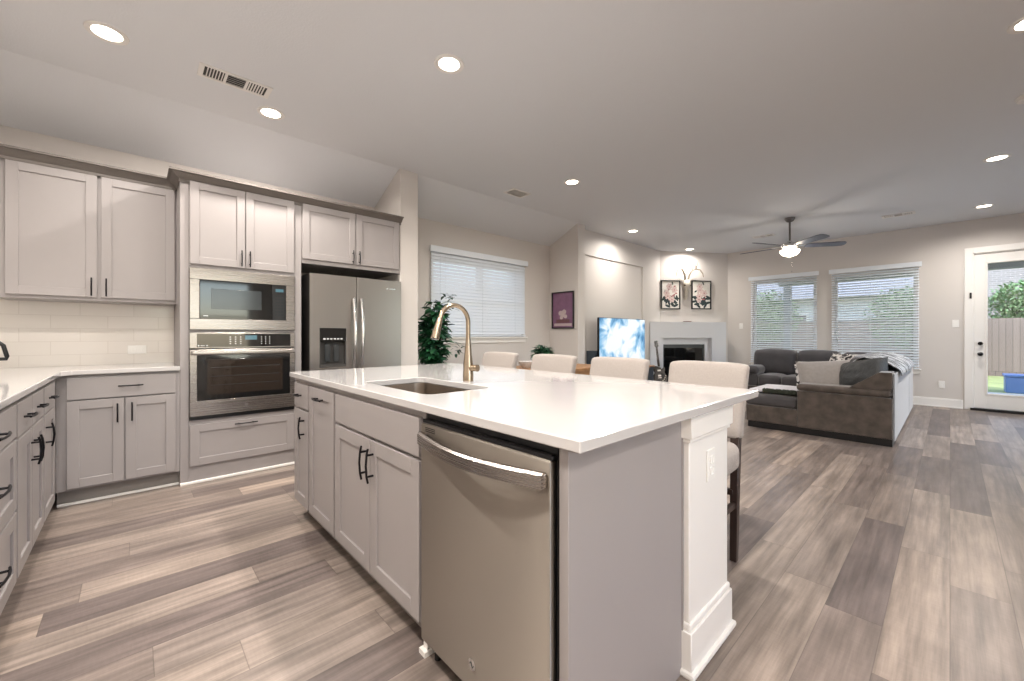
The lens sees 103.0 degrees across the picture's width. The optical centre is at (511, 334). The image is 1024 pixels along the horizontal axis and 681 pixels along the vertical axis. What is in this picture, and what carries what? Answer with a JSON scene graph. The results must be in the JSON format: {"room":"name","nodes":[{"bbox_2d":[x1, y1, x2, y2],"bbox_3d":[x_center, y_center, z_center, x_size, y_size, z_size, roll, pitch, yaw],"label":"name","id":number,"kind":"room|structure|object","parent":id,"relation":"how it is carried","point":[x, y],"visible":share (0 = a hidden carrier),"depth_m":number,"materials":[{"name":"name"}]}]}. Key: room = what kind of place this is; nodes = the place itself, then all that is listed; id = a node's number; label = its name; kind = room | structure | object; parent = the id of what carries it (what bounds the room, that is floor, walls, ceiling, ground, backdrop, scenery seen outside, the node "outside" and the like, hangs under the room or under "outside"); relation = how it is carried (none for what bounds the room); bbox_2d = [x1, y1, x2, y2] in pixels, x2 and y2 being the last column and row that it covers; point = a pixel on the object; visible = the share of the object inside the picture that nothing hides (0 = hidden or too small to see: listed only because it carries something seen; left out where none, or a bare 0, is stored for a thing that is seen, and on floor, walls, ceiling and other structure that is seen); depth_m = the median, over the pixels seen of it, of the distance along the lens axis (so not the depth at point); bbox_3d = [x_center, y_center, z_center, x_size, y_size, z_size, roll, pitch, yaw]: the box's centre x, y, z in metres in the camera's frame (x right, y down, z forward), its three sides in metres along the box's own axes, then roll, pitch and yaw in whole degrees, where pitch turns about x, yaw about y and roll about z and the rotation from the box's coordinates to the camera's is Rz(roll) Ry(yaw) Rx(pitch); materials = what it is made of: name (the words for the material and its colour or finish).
{"room":"open-plan kitchen","nodes":[
{"label":"open-plan kitchen","id":0,"kind":"room"},
{"bbox_2d":[0,125,549,486],"bbox_3d":[-1.700,-0.310,4.782,6.260,2.920,0.120,0,0,-43],"label":"wall","id":1,"kind":"structure","parent":0,"point":[537,273],"depth_m":5.48,"materials":[{"name":"grey paint"}]},
{"bbox_2d":[0,300,173,367],"bbox_3d":[-3.396,-0.007,3.116,1.244,0.486,0.011,0,0,-43],"label":"backsplash","id":2,"kind":"structure","parent":1,"relation":"attached to","point":[34,333],"depth_m":3.16,"materials":[{"name":"white tile"}]},
{"bbox_2d":[128,345,145,353],"bbox_3d":[-3.106,0.120,3.372,0.115,0.070,0.009,0,0,-43],"label":"outlet","id":3,"kind":"object","parent":2,"relation":"attached to","point":[132,349],"visible":1,"depth_m":3.37,"materials":[{"name":"white plastic"}]},
{"bbox_2d":[131,348,142,350],"bbox_3d":[-3.104,0.120,3.370,0.068,0.028,0.005,0,0,-43],"label":"socket","id":4,"kind":"object","parent":3,"relation":"attached to","point":[132,349],"depth_m":3.37,"materials":[{"name":"white plastic"}]},
{"bbox_2d":[0,158,176,305],"bbox_3d":[-3.144,-0.730,3.090,0.920,0.960,0.382,0,0,-43],"label":"upper cabinet","id":5,"kind":"object","parent":1,"relation":"attached to","point":[66,236],"visible":0.98,"depth_m":2.94,"materials":[{"name":"grey paint"}]},
{"bbox_2d":[0,143,175,190],"bbox_3d":[-3.138,-1.204,2.850,1.242,0.077,0.072,0,0,-43],"label":"trim","id":6,"kind":"structure","parent":5,"relation":"attached to","point":[9,152],"depth_m":2.91,"materials":[{"name":"grey paint"}]},
{"bbox_2d":[301,203,398,278],"bbox_3d":[-1.736,-0.930,4.201,0.960,0.560,0.672,0,0,-43],"label":"upper cabinet","id":7,"kind":"object","parent":1,"relation":"attached to","point":[333,242],"visible":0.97,"depth_m":3.96,"materials":[{"name":"grey paint"}]},
{"bbox_2d":[167,166,403,224],"bbox_3d":[-2.061,-1.204,3.885,1.890,0.077,0.682,0,0,-43],"label":"trim","id":8,"kind":"structure","parent":7,"relation":"attached to","point":[175,175],"depth_m":3.46,"materials":[{"name":"grey paint"}]},
{"bbox_2d":[436,259,527,343],"bbox_3d":[-0.448,-0.468,5.911,1.770,1.165,0.160,0,0,-43],"label":"window","id":9,"kind":"structure","parent":1,"relation":"in","point":[454,339],"depth_m":5.91,"materials":[{"name":"white plastic"}]},
{"bbox_2d":[430,245,527,336],"bbox_3d":[-0.417,-0.568,5.840,1.770,1.183,0.073,0,0,-43],"label":"window blind","id":10,"kind":"object","parent":9,"relation":"attached to","point":[496,309],"visible":0.91,"depth_m":5.82,"materials":[{"name":"white plastic"}]},
{"bbox_2d":[375,169,417,365],"bbox_3d":[-1.322,-0.310,4.621,0.215,2.920,0.630,0,0,-43],"label":"wall","id":11,"kind":"structure","parent":0,"point":[400,198],"depth_m":4.39,"materials":[{"name":"grey paint"}]},
{"bbox_2d":[0,0,1023,253],"bbox_3d":[2.414,-1.637,3.608,10.850,0.467,7.600,0,0,-43],"label":"ceiling","id":12,"kind":"structure","parent":0,"point":[704,126],"depth_m":3.02,"materials":[{"name":"white paint"}]},
{"bbox_2d":[83,20,129,45],"bbox_3d":[-2.373,-1.766,2.385,0.194,0.009,0.194,0,0,-43],"label":"recessed light","id":13,"kind":"object","parent":12,"relation":"in","point":[112,35],"visible":1,"depth_m":2.38,"materials":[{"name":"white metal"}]},
{"bbox_2d":[197,62,272,98],"bbox_3d":[-1.924,-1.766,2.837,0.420,0.008,0.170,0,0,-43],"label":"ceiling vent","id":14,"kind":"object","parent":12,"relation":"in","point":[204,70],"visible":1,"depth_m":2.83,"materials":[{"name":"white metal"}]},
{"bbox_2d":[257,106,284,119],"bbox_3d":[-1.922,-1.766,3.245,0.194,0.009,0.194,0,0,-43],"label":"recessed light","id":15,"kind":"object","parent":12,"relation":"in","point":[265,111],"visible":1,"depth_m":3.24,"materials":[{"name":"beige"}]},
{"bbox_2d":[434,54,463,73],"bbox_3d":[-0.411,-1.766,2.658,0.194,0.009,0.194,0,0,-43],"label":"recessed light","id":16,"kind":"object","parent":12,"relation":"in","point":[445,63],"visible":1,"depth_m":2.65,"materials":[{"name":"beige"}]},
{"bbox_2d":[503,188,530,197],"bbox_3d":[0.066,-1.766,5.071,0.300,0.008,0.200,0,0,-43],"label":"ceiling vent","id":17,"kind":"object","parent":12,"relation":"in","point":[515,192],"visible":1,"depth_m":5.07,"materials":[{"name":"white metal"}]},
{"bbox_2d":[564,179,579,185],"bbox_3d":[0.694,-1.766,4.709,0.194,0.009,0.194,0,0,-43],"label":"recessed light","id":18,"kind":"object","parent":12,"relation":"in","point":[569,181],"visible":1,"depth_m":4.70,"materials":[{"name":"beige plastic"}]},
{"bbox_2d":[752,233,774,238],"bbox_3d":[4.491,-1.766,7.272,0.170,0.008,0.340,0,0,-43],"label":"ceiling vent","id":19,"kind":"object","parent":12,"relation":"in","point":[772,234],"visible":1,"depth_m":7.28,"materials":[{"name":"white metal"}]},
{"bbox_2d":[741,217,846,271],"bbox_3d":[4.191,-1.356,6.198,1.358,0.828,1.337,0,0,-43],"label":"ceiling fan","id":20,"kind":"object","parent":12,"relation":"hanging from","point":[789,250],"visible":1,"depth_m":6.05,"materials":[{"name":"grey metal"}]},
{"bbox_2d":[881,211,915,218],"bbox_3d":[5.682,-1.766,5.990,0.170,0.008,0.360,0,0,-43],"label":"ceiling vent","id":21,"kind":"object","parent":12,"relation":"in","point":[911,212],"visible":1,"depth_m":5.97,"materials":[{"name":"white metal"}]},
{"bbox_2d":[973,204,994,208],"bbox_3d":[6.477,-1.766,5.584,0.194,0.009,0.194,0,0,-43],"label":"recessed light","id":22,"kind":"object","parent":12,"relation":"in","point":[984,205],"visible":1,"depth_m":5.59,"materials":[{"name":"beige"}]},
{"bbox_2d":[982,154,1011,162],"bbox_3d":[4.850,-1.766,4.070,0.194,0.009,0.194,0,0,-43],"label":"recessed light","id":23,"kind":"object","parent":12,"relation":"in","point":[1002,156],"visible":1,"depth_m":4.07,"materials":[{"name":"beige plastic"}]},
{"bbox_2d":[1006,17,1023,33],"bbox_3d":[2.938,-1.766,2.294,0.194,0.009,0.194,0,0,-43],"label":"recessed light","id":24,"kind":"object","parent":12,"relation":"in","point":[1017,27],"visible":1,"depth_m":2.34,"materials":[{"name":"beige"}]},
{"bbox_2d":[1014,95,1023,103],"bbox_3d":[3.833,-1.752,3.015,0.140,0.037,0.140,0,0,-43],"label":"smoke detector","id":25,"kind":"object","parent":12,"relation":"attached to","point":[1019,100],"visible":1,"depth_m":3.03,"materials":[{"name":"white plastic"}]},
{"bbox_2d":[0,402,1023,680],"bbox_3d":[2.414,1.210,3.608,11.050,0.120,7.800,0,0,-43],"label":"floor","id":26,"kind":"structure","parent":0,"point":[857,561],"depth_m":1.89,"materials":[{"name":"wood"}]},
{"bbox_2d":[0,405,16,614],"bbox_3d":[-2.016,0.709,1.212,0.667,0.882,0.760,0,0,-43],"label":"base cabinet","id":27,"kind":"object","parent":26,"relation":"on","point":[8,446],"visible":0.99,"depth_m":1.58,"materials":[{"name":"grey paint"}]},
{"bbox_2d":[10,389,49,578],"bbox_3d":[-2.511,0.709,1.745,0.667,0.882,0.685,0,0,-43],"label":"base cabinet","id":28,"kind":"object","parent":26,"relation":"on","point":[29,408],"visible":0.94,"depth_m":1.90,"materials":[{"name":"grey paint"}]},
{"bbox_2d":[38,379,59,521],"bbox_3d":[-2.965,0.709,2.234,0.667,0.882,0.640,0,0,-43],"label":"base cabinet","id":29,"kind":"object","parent":26,"relation":"on","point":[49,388],"visible":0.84,"depth_m":2.37,"materials":[{"name":"grey paint"}]},
{"bbox_2d":[56,370,179,507],"bbox_3d":[-2.943,0.709,3.079,0.630,0.882,0.672,0,0,-43],"label":"base cabinet","id":30,"kind":"object","parent":26,"relation":"on","point":[118,434],"visible":0.98,"depth_m":2.84,"materials":[{"name":"grey paint"}]},
{"bbox_2d":[0,362,179,409],"bbox_3d":[-2.466,0.251,2.116,1.243,0.030,2.718,0,0,-43],"label":"countertop","id":31,"kind":"structure","parent":30,"relation":"on","point":[15,383],"depth_m":2.63,"materials":[{"name":"white stone"}]},
{"bbox_2d":[0,341,9,360],"bbox_3d":[-3.289,0.115,2.463,0.274,0.242,0.176,0,0,-12],"label":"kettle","id":32,"kind":"object","parent":31,"relation":"on","point":[3,346],"visible":1,"depth_m":2.55,"materials":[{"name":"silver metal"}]},
{"bbox_2d":[174,180,300,486],"bbox_3d":[-2.400,-0.030,3.584,0.850,2.360,0.672,0,0,-43],"label":"tall cabinet","id":33,"kind":"object","parent":26,"relation":"on","point":[222,228],"visible":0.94,"depth_m":3.30,"materials":[{"name":"grey paint"}]},
{"bbox_2d":[189,333,294,420],"bbox_3d":[-2.376,0.320,3.555,0.735,0.677,0.638,0,0,-43],"label":"wall oven","id":34,"kind":"object","parent":33,"relation":"in","point":[231,374],"visible":0.99,"depth_m":3.33,"materials":[{"name":"silver metal"}]},
{"bbox_2d":[189,267,294,329],"bbox_3d":[-2.357,-0.282,3.535,0.735,0.480,0.472,0,0,-43],"label":"microwave","id":35,"kind":"object","parent":33,"relation":"in","point":[219,299],"visible":1,"depth_m":3.33,"materials":[{"name":"silver metal"}]},
{"bbox_2d":[292,378,323,527],"bbox_3d":[-1.079,0.709,2.679,0.657,0.882,0.326,0,0,-43],"label":"base cabinet","id":36,"kind":"object","parent":26,"relation":"on","point":[301,411],"visible":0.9,"depth_m":2.47,"materials":[{"name":"grey paint"}]},
{"bbox_2d":[309,383,350,555],"bbox_3d":[-0.827,0.709,2.408,0.657,0.882,0.410,0,0,-43],"label":"base cabinet","id":37,"kind":"object","parent":26,"relation":"on","point":[322,422],"visible":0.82,"depth_m":2.21,"materials":[{"name":"grey paint"}]},
{"bbox_2d":[301,273,400,370],"bbox_3d":[-1.691,0.292,4.185,0.900,1.715,0.736,0,0,-43],"label":"refrigerator","id":38,"kind":"object","parent":26,"relation":"on","point":[347,322],"visible":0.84,"depth_m":3.90,"materials":[{"name":"silver metal"}]},
{"bbox_2d":[335,390,426,626],"bbox_3d":[-0.397,0.709,1.945,0.657,0.882,0.848,0,0,-43],"label":"base cabinet","id":39,"kind":"object","parent":26,"relation":"on","point":[378,453],"visible":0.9,"depth_m":1.68,"materials":[{"name":"grey paint"}]},
{"bbox_2d":[290,363,757,453],"bbox_3d":[-0.180,0.251,2.174,1.240,0.030,2.310,0,0,-43],"label":"countertop","id":40,"kind":"structure","parent":39,"relation":"on","point":[577,413],"depth_m":1.49,"materials":[{"name":"white stone"}]},
{"bbox_2d":[385,383,466,393],"bbox_3d":[-0.420,0.359,1.944,0.400,0.182,0.680,0,0,-43],"label":"sink","id":41,"kind":"object","parent":40,"relation":"in","point":[422,388],"visible":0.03,"depth_m":2.22,"materials":[{"name":"silver metal"}]},
{"bbox_2d":[431,303,479,380],"bbox_3d":[-0.282,0.038,2.019,0.250,0.396,0.093,0,0,-43],"label":"faucet","id":42,"kind":"object","parent":40,"relation":"on","point":[468,367],"visible":1,"depth_m":2.07,"materials":[{"name":"beige metal"}]},
{"bbox_2d":[419,641,434,658],"bbox_3d":[-0.300,1.098,1.482,0.065,0.104,0.040,0,0,-43],"label":"block","id":43,"kind":"object","parent":26,"relation":"on","point":[425,650],"visible":0.39,"depth_m":1.46,"materials":[{"name":"white paint"}]},
{"bbox_2d":[418,293,464,364],"bbox_3d":[-0.889,0.328,4.875,0.678,1.645,0.528,0,0,10],"label":"fig tree","id":44,"kind":"object","parent":26,"relation":"on","point":[432,353],"visible":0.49,"depth_m":4.78,"materials":[{"name":"green plant"}]},
{"bbox_2d":[417,413,558,680],"bbox_3d":[0.084,0.713,1.388,0.651,0.875,0.610,0,0,-43],"label":"dishwasher","id":45,"kind":"object","parent":26,"relation":"on","point":[490,499],"visible":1,"depth_m":1.14,"materials":[{"name":"silver metal"}]},
{"bbox_2d":[481,352,518,368],"bbox_3d":[-0.288,0.648,3.391,0.568,1.003,0.424,0,0,-43],"label":"counter stool","id":46,"kind":"object","parent":26,"relation":"on","point":[494,359],"visible":0.22,"depth_m":3.49,"materials":[{"name":"beige fabric"}]},
{"bbox_2d":[516,363,590,374],"bbox_3d":[0.572,0.782,5.378,1.320,0.735,0.840,0,0,-43],"label":"dining table","id":47,"kind":"object","parent":26,"relation":"on","point":[584,369],"visible":0.06,"depth_m":5.20,"materials":[{"name":"brown wood"}]},
{"bbox_2d":[518,361,531,367],"bbox_3d":[0.188,0.372,5.116,0.230,0.085,0.230,0,0,-43],"label":"bowl","id":48,"kind":"object","parent":47,"relation":"on","point":[524,364],"visible":0.78,"depth_m":5.04,"materials":[{"name":"white ceramic"}]},
{"bbox_2d":[530,345,553,359],"bbox_3d":[0.400,0.271,5.328,0.349,0.288,0.353,0,0,-43],"label":"potted plant","id":49,"kind":"object","parent":47,"relation":"on","point":[542,350],"visible":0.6,"depth_m":5.26,"materials":[{"name":"green plant"}]},
{"bbox_2d":[531,354,576,373],"bbox_3d":[0.134,0.648,2.936,0.568,1.003,0.424,0,0,-43],"label":"counter stool","id":50,"kind":"object","parent":26,"relation":"on","point":[560,363],"visible":0.17,"depth_m":3.04,"materials":[{"name":"beige fabric"}]},
{"bbox_2d":[590,357,649,379],"bbox_3d":[0.522,0.648,2.519,0.568,1.003,0.424,0,0,-43],"label":"counter stool","id":51,"kind":"object","parent":26,"relation":"on","point":[619,367],"visible":0.15,"depth_m":2.63,"materials":[{"name":"beige fabric"}]},
{"bbox_2d":[559,422,683,680],"bbox_3d":[0.350,0.709,1.188,0.610,0.882,0.033,0,0,-43],"label":"board","id":52,"kind":"object","parent":26,"relation":"on","point":[621,503],"visible":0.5,"depth_m":1.13,"materials":[{"name":"grey paint"}]},
{"bbox_2d":[648,365,654,380],"bbox_3d":[1.924,0.855,7.155,1.590,0.590,0.416,0,0,-43],"label":"media console","id":53,"kind":"object","parent":26,"relation":"on","point":[651,367],"visible":0.08,"depth_m":7.46,"materials":[{"name":"grey wood"}]},
{"bbox_2d":[586,351,596,363],"bbox_3d":[1.327,0.409,6.718,0.110,0.300,0.164,0,0,-43],"label":"speaker","id":54,"kind":"object","parent":53,"relation":"on","point":[589,354],"visible":0.39,"depth_m":6.68},
{"bbox_2d":[597,317,644,358],"bbox_3d":[1.950,0.135,7.142,1.460,0.850,0.210,0,0,-43],"label":"television","id":55,"kind":"object","parent":53,"relation":"on","point":[616,337],"visible":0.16,"depth_m":7.07,"materials":[{"name":"black plastic"}]},
{"bbox_2d":[650,322,725,381],"bbox_3d":[3.631,0.440,8.532,1.720,1.420,0.245,0,0,-10],"label":"fireplace","id":56,"kind":"object","parent":26,"relation":"on","point":[678,341],"visible":0.52,"depth_m":8.49,"materials":[{"name":"white paint"}]},
{"bbox_2d":[680,405,735,680],"bbox_3d":[0.717,0.708,1.502,0.398,0.884,0.078,0,0,-43],"label":"island column","id":57,"kind":"structure","parent":26,"relation":"on","point":[708,621],"depth_m":1.45,"materials":[{"name":"white paint"}]},
{"bbox_2d":[707,447,714,481],"bbox_3d":[0.730,0.475,1.491,0.070,0.115,0.009,0,0,-43],"label":"outlet","id":58,"kind":"object","parent":57,"relation":"attached to","point":[711,452],"visible":1,"depth_m":1.48,"materials":[{"name":"white plastic"}]},
{"bbox_2d":[710,455,713,474],"bbox_3d":[0.732,0.475,1.490,0.028,0.068,0.005,0,0,-43],"label":"socket","id":59,"kind":"object","parent":58,"relation":"attached to","point":[711,456],"depth_m":1.49,"materials":[{"name":"white plastic"}]},
{"bbox_2d":[668,360,749,562],"bbox_3d":[0.906,0.648,2.105,0.568,1.003,0.424,0,0,-43],"label":"counter stool","id":60,"kind":"object","parent":26,"relation":"on","point":[710,373],"visible":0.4,"depth_m":2.10,"materials":[{"name":"beige fabric"}]},
{"bbox_2d":[746,348,912,446],"bbox_3d":[4.287,0.693,5.930,3.045,0.914,2.088,0,0,-43],"label":"sectional sofa","id":61,"kind":"object","parent":26,"relation":"on","point":[874,410],"visible":0.65,"depth_m":4.64,"materials":[{"name":"grey fabric"}]},
{"bbox_2d":[746,393,796,408],"bbox_3d":[3.226,0.807,5.045,0.246,0.145,0.551,0,0,-43],"label":"cushion","id":62,"kind":"object","parent":61,"relation":"on","point":[764,400],"depth_m":4.96,"materials":[{"name":"grey fabric"}]},
{"bbox_2d":[758,373,785,384],"bbox_3d":[4.536,0.775,7.047,0.662,0.230,0.352,0,0,-43],"label":"seat cushion","id":63,"kind":"object","parent":61,"relation":"on","point":[763,378],"depth_m":6.84,"materials":[{"name":"grey fabric"}]},
{"bbox_2d":[749,384,798,394],"bbox_3d":[3.465,0.688,5.240,0.830,0.059,0.568,0,0,-43],"label":"throw","id":64,"kind":"object","parent":61,"relation":"on","point":[770,388],"visible":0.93,"depth_m":5.14,"materials":[{"name":"white fabric"}]},
{"bbox_2d":[754,348,796,374],"bbox_3d":[4.676,0.473,7.220,0.298,0.472,0.668,0,0,-43],"label":"cushion","id":65,"kind":"object","parent":61,"relation":"on","point":[773,360],"depth_m":7.09,"materials":[{"name":"grey fabric"}]},
{"bbox_2d":[758,391,796,395],"bbox_3d":[3.766,0.800,5.158,0.724,0.180,1.134,0,0,-43],"label":"seat cushion","id":66,"kind":"object","parent":61,"relation":"on","point":[758,391],"depth_m":5.12,"materials":[{"name":"grey fabric"}]},
{"bbox_2d":[781,374,796,385],"bbox_3d":[4.835,0.775,6.725,0.662,0.230,0.552,0,0,-43],"label":"seat cushion","id":67,"kind":"object","parent":61,"relation":"on","point":[786,379],"depth_m":6.63,"materials":[{"name":"grey fabric"}]},
{"bbox_2d":[794,363,799,384],"bbox_3d":[3.796,0.550,5.111,0.404,0.365,0.220,0,0,27],"label":"throw pillow","id":68,"kind":"object","parent":61,"relation":"on","point":[796,370],"visible":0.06,"depth_m":5.18,"materials":[{"name":"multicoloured fabric"}]},
{"bbox_2d":[796,349,839,361],"bbox_3d":[5.098,0.474,6.765,0.294,0.472,0.613,0,0,-43],"label":"cushion","id":69,"kind":"object","parent":61,"relation":"on","point":[818,354],"depth_m":6.71,"materials":[{"name":"grey fabric"}]},
{"bbox_2d":[795,360,849,384],"bbox_3d":[3.745,0.520,4.872,0.567,0.457,0.278,0,0,29],"label":"throw pillow","id":70,"kind":"object","parent":61,"relation":"on","point":[824,372],"visible":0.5,"depth_m":4.84,"materials":[{"name":"grey fabric"}]},
{"bbox_2d":[829,353,863,360],"bbox_3d":[4.557,0.460,5.600,0.230,0.414,0.466,0,0,-10],"label":"throw pillow","id":71,"kind":"object","parent":61,"relation":"on","point":[835,356],"visible":0.19,"depth_m":5.61,"materials":[{"name":"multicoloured fabric"}]},
{"bbox_2d":[843,352,875,353],"bbox_3d":[5.482,0.486,6.353,0.290,0.456,0.558,0,0,-43],"label":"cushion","id":72,"kind":"object","parent":61,"relation":"on","point":[846,352],"depth_m":6.33,"materials":[{"name":"grey fabric"}]},
{"bbox_2d":[850,355,869,361],"bbox_3d":[4.632,0.484,5.337,0.791,0.450,0.294,0,0,-43],"label":"cushion","id":73,"kind":"object","parent":61,"relation":"on","point":[858,356],"depth_m":5.16,"materials":[{"name":"grey fabric"}]},
{"bbox_2d":[839,357,887,385],"bbox_3d":[3.953,0.450,4.588,0.280,0.424,0.549,0,0,-21],"label":"throw pillow","id":74,"kind":"object","parent":61,"relation":"on","point":[852,373],"visible":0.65,"depth_m":4.53,"materials":[{"name":"grey fabric"}]},
{"bbox_2d":[853,352,913,375],"bbox_3d":[4.844,0.347,5.291,2.196,0.199,0.451,0,0,-43],"label":"throw blanket","id":75,"kind":"object","parent":61,"relation":"on","point":[903,364],"visible":0.76,"depth_m":5.06,"materials":[{"name":"white fabric"}]},
{"bbox_3d":[2.935,0.925,8.039,0.394,0.450,0.263,0,0,20],"label":"guitar stand","id":76,"kind":"object","parent":26,"relation":"on","visible":0},
{"bbox_2d":[653,341,667,381],"bbox_3d":[2.925,0.532,8.047,0.279,0.844,0.147,0,0,20],"label":"electric guitar","id":77,"kind":"object","parent":76,"relation":"on","point":[659,374],"visible":0.94,"depth_m":8.02,"materials":[{"name":"black paint"}]},
{"bbox_2d":[550,223,584,363],"bbox_3d":[0.867,-0.310,6.757,0.190,2.920,0.720,0,0,-43],"label":"wall","id":78,"kind":"structure","parent":0,"point":[567,254],"depth_m":6.54,"materials":[{"name":"grey paint"}]},
{"bbox_2d":[552,291,573,328],"bbox_3d":[0.827,-0.405,6.638,0.030,0.600,0.460,0,0,-43],"label":"framed poster","id":79,"kind":"object","parent":78,"relation":"attached to","point":[562,302],"visible":1,"depth_m":6.63,"materials":[{"name":"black paper"}]},
{"bbox_2d":[585,229,659,363],"bbox_3d":[2.166,-0.310,7.828,3.170,2.920,0.200,0,0,-43],"label":"wall","id":80,"kind":"structure","parent":0,"point":[622,278],"depth_m":7.57,"materials":[{"name":"grey paint"}]},
{"bbox_2d":[660,251,727,361],"bbox_3d":[3.874,-0.310,8.871,1.709,2.920,0.334,0,0,-10],"label":"wall","id":81,"kind":"structure","parent":0,"point":[714,266],"depth_m":8.72,"materials":[{"name":"grey paint"}]},
{"bbox_2d":[661,280,679,308],"bbox_3d":[3.349,-0.850,8.594,0.440,0.610,0.030,0,0,-10],"label":"framed print","id":82,"kind":"object","parent":81,"relation":"attached to","point":[670,289],"visible":1,"depth_m":8.59,"materials":[{"name":"black paper"}]},
{"bbox_2d":[676,261,703,299],"bbox_3d":[3.700,-1.150,8.573,0.630,0.800,0.182,0,0,-10],"label":"antler mount","id":83,"kind":"object","parent":81,"relation":"attached to","point":[686,283],"visible":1,"depth_m":8.57,"materials":[{"name":"white"}]},
{"bbox_2d":[691,280,710,308],"bbox_3d":[4.052,-0.858,8.713,0.460,0.615,0.030,0,0,-10],"label":"framed print","id":84,"kind":"object","parent":81,"relation":"attached to","point":[700,290],"visible":1,"depth_m":8.71,"materials":[{"name":"black paper"}]},
{"bbox_2d":[728,213,1023,408],"bbox_3d":[6.442,-0.310,7.038,0.120,2.920,6.980,0,0,-43],"label":"wall","id":85,"kind":"structure","parent":0,"point":[940,248],"depth_m":6.67,"materials":[{"name":"grey paint"}]},
{"bbox_2d":[749,278,815,364],"bbox_3d":[5.407,-0.223,8.116,0.160,1.735,1.170,0,0,-43],"label":"window","id":86,"kind":"structure","parent":85,"relation":"in","point":[752,363],"depth_m":8.11,"materials":[{"name":"white plastic"}]},
{"bbox_2d":[748,271,818,361],"bbox_3d":[5.353,-0.318,8.066,0.073,1.762,1.190,0,0,-43],"label":"window blind","id":87,"kind":"object","parent":86,"relation":"attached to","point":[755,336],"visible":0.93,"depth_m":8.04,"materials":[{"name":"white plastic"}]},
{"bbox_2d":[834,269,920,373],"bbox_3d":[6.325,-0.223,7.127,0.160,1.735,1.190,0,0,-43],"label":"window","id":88,"kind":"structure","parent":85,"relation":"in","point":[915,371],"depth_m":6.99,"materials":[{"name":"white plastic"}]},
{"bbox_2d":[829,261,921,368],"bbox_3d":[6.272,-0.318,7.077,0.073,1.762,1.210,0,0,-43],"label":"window blind","id":89,"kind":"object","parent":88,"relation":"attached to","point":[908,265],"visible":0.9,"depth_m":7.03,"materials":[{"name":"white plastic"}]},
{"bbox_2d":[913,396,962,408],"bbox_3d":[6.693,1.080,6.663,0.024,0.140,5.850,0,0,-43],"label":"baseboard","id":90,"kind":"structure","parent":85,"relation":"attached to","point":[925,401],"depth_m":6.51,"materials":[{"name":"white paint"}]},
{"bbox_2d":[939,381,944,387],"bbox_3d":[6.858,0.790,6.495,0.009,0.115,0.070,0,0,-43],"label":"outlet","id":91,"kind":"object","parent":85,"relation":"attached to","point":[941,383],"visible":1,"depth_m":6.49,"materials":[{"name":"white plastic"}]},
{"bbox_2d":[952,320,958,326],"bbox_3d":[6.960,-0.180,6.385,0.009,0.115,0.070,0,0,-43],"label":"light switch","id":92,"kind":"object","parent":85,"relation":"attached to","point":[955,323],"visible":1,"depth_m":6.38,"materials":[{"name":"white plastic"}]},
{"bbox_2d":[964,242,1023,414],"bbox_3d":[7.413,-0.095,5.933,0.182,2.490,1.100,0,0,-43],"label":"door","id":93,"kind":"structure","parent":85,"relation":"in","point":[977,397],"depth_m":6.21,"materials":[{"name":"white paint"}]},
{"label":"outside","id":94,"kind":"structure","parent":0,"visible":0},
{"bbox_2d":[988,376,1016,393],"bbox_3d":[9.157,1.375,8.509,65.000,0.150,60.000,0,0,-43],"label":"lawn","id":95,"kind":"structure","parent":94,"point":[995,383],"depth_m":10.69,"materials":[{"name":"green plant"}]},
{"bbox_2d":[757,290,802,345],"bbox_3d":[10.024,-0.260,16.100,2.517,3.130,2.514,0,0,-40],"label":"tree","id":96,"kind":"object","parent":95,"relation":"on","point":[768,290],"visible":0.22,"depth_m":15.70,"materials":[{"name":"green plant"}]},
{"bbox_2d":[757,278,912,321],"bbox_3d":[17.076,-1.600,25.696,7.800,5.800,14.700,0,0,-43],"label":"house","id":97,"kind":"structure","parent":95,"relation":"on","point":[901,278],"depth_m":20.81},
{"bbox_2d":[862,286,912,356],"bbox_3d":[12.881,-0.183,13.006,2.498,2.977,2.511,0,0,-43],"label":"tree","id":98,"kind":"object","parent":95,"relation":"on","point":[905,286],"visible":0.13,"depth_m":13.10,"materials":[{"name":"green plant"}]},
{"bbox_2d":[757,318,1023,375],"bbox_3d":[14.669,0.385,13.631,0.050,1.830,32.000,0,0,-43],"label":"fence","id":99,"kind":"object","parent":95,"relation":"on","point":[1005,335],"visible":0.02,"depth_m":12.84,"materials":[{"name":"beige wood"}]},
{"bbox_2d":[988,277,1023,317],"bbox_3d":[17.290,-0.322,13.555,2.167,3.253,2.106,0,0,-43],"label":"tree","id":100,"kind":"object","parent":95,"relation":"on","point":[1013,302],"visible":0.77,"depth_m":13.69,"materials":[{"name":"green plant"}]},
{"bbox_2d":[988,268,1023,317],"bbox_3d":[24.314,-1.450,13.242,6.350,5.500,12.600,0,0,-43],"label":"brick house","id":101,"kind":"structure","parent":95,"relation":"on","point":[995,277],"depth_m":15.37,"materials":[{"name":"grey paint"}]},
{"bbox_2d":[1002,373,1023,393],"bbox_3d":[11.478,1.095,9.096,0.540,0.410,0.640,0,0,-43],"label":"storage box","id":102,"kind":"object","parent":95,"relation":"on","point":[1013,383],"visible":1,"depth_m":9.06,"materials":[{"name":"blue plastic"}]},
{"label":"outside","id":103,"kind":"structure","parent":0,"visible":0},
{"bbox_2d":[988,392,1023,395],"bbox_3d":[8.684,1.250,7.387,3.620,0.099,7.400,0,0,-43],"label":"patio","id":104,"kind":"structure","parent":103,"point":[988,392],"depth_m":8.35,"materials":[{"name":"concrete"}]},
{"bbox_2d":[778,261,1023,348],"bbox_3d":[8.710,-0.275,7.411,3.650,2.950,7.400,0,0,-43],"label":"patio cover","id":105,"kind":"object","parent":104,"relation":"on","point":[1015,264],"visible":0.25,"depth_m":9.56,"materials":[{"name":"grey paint"}]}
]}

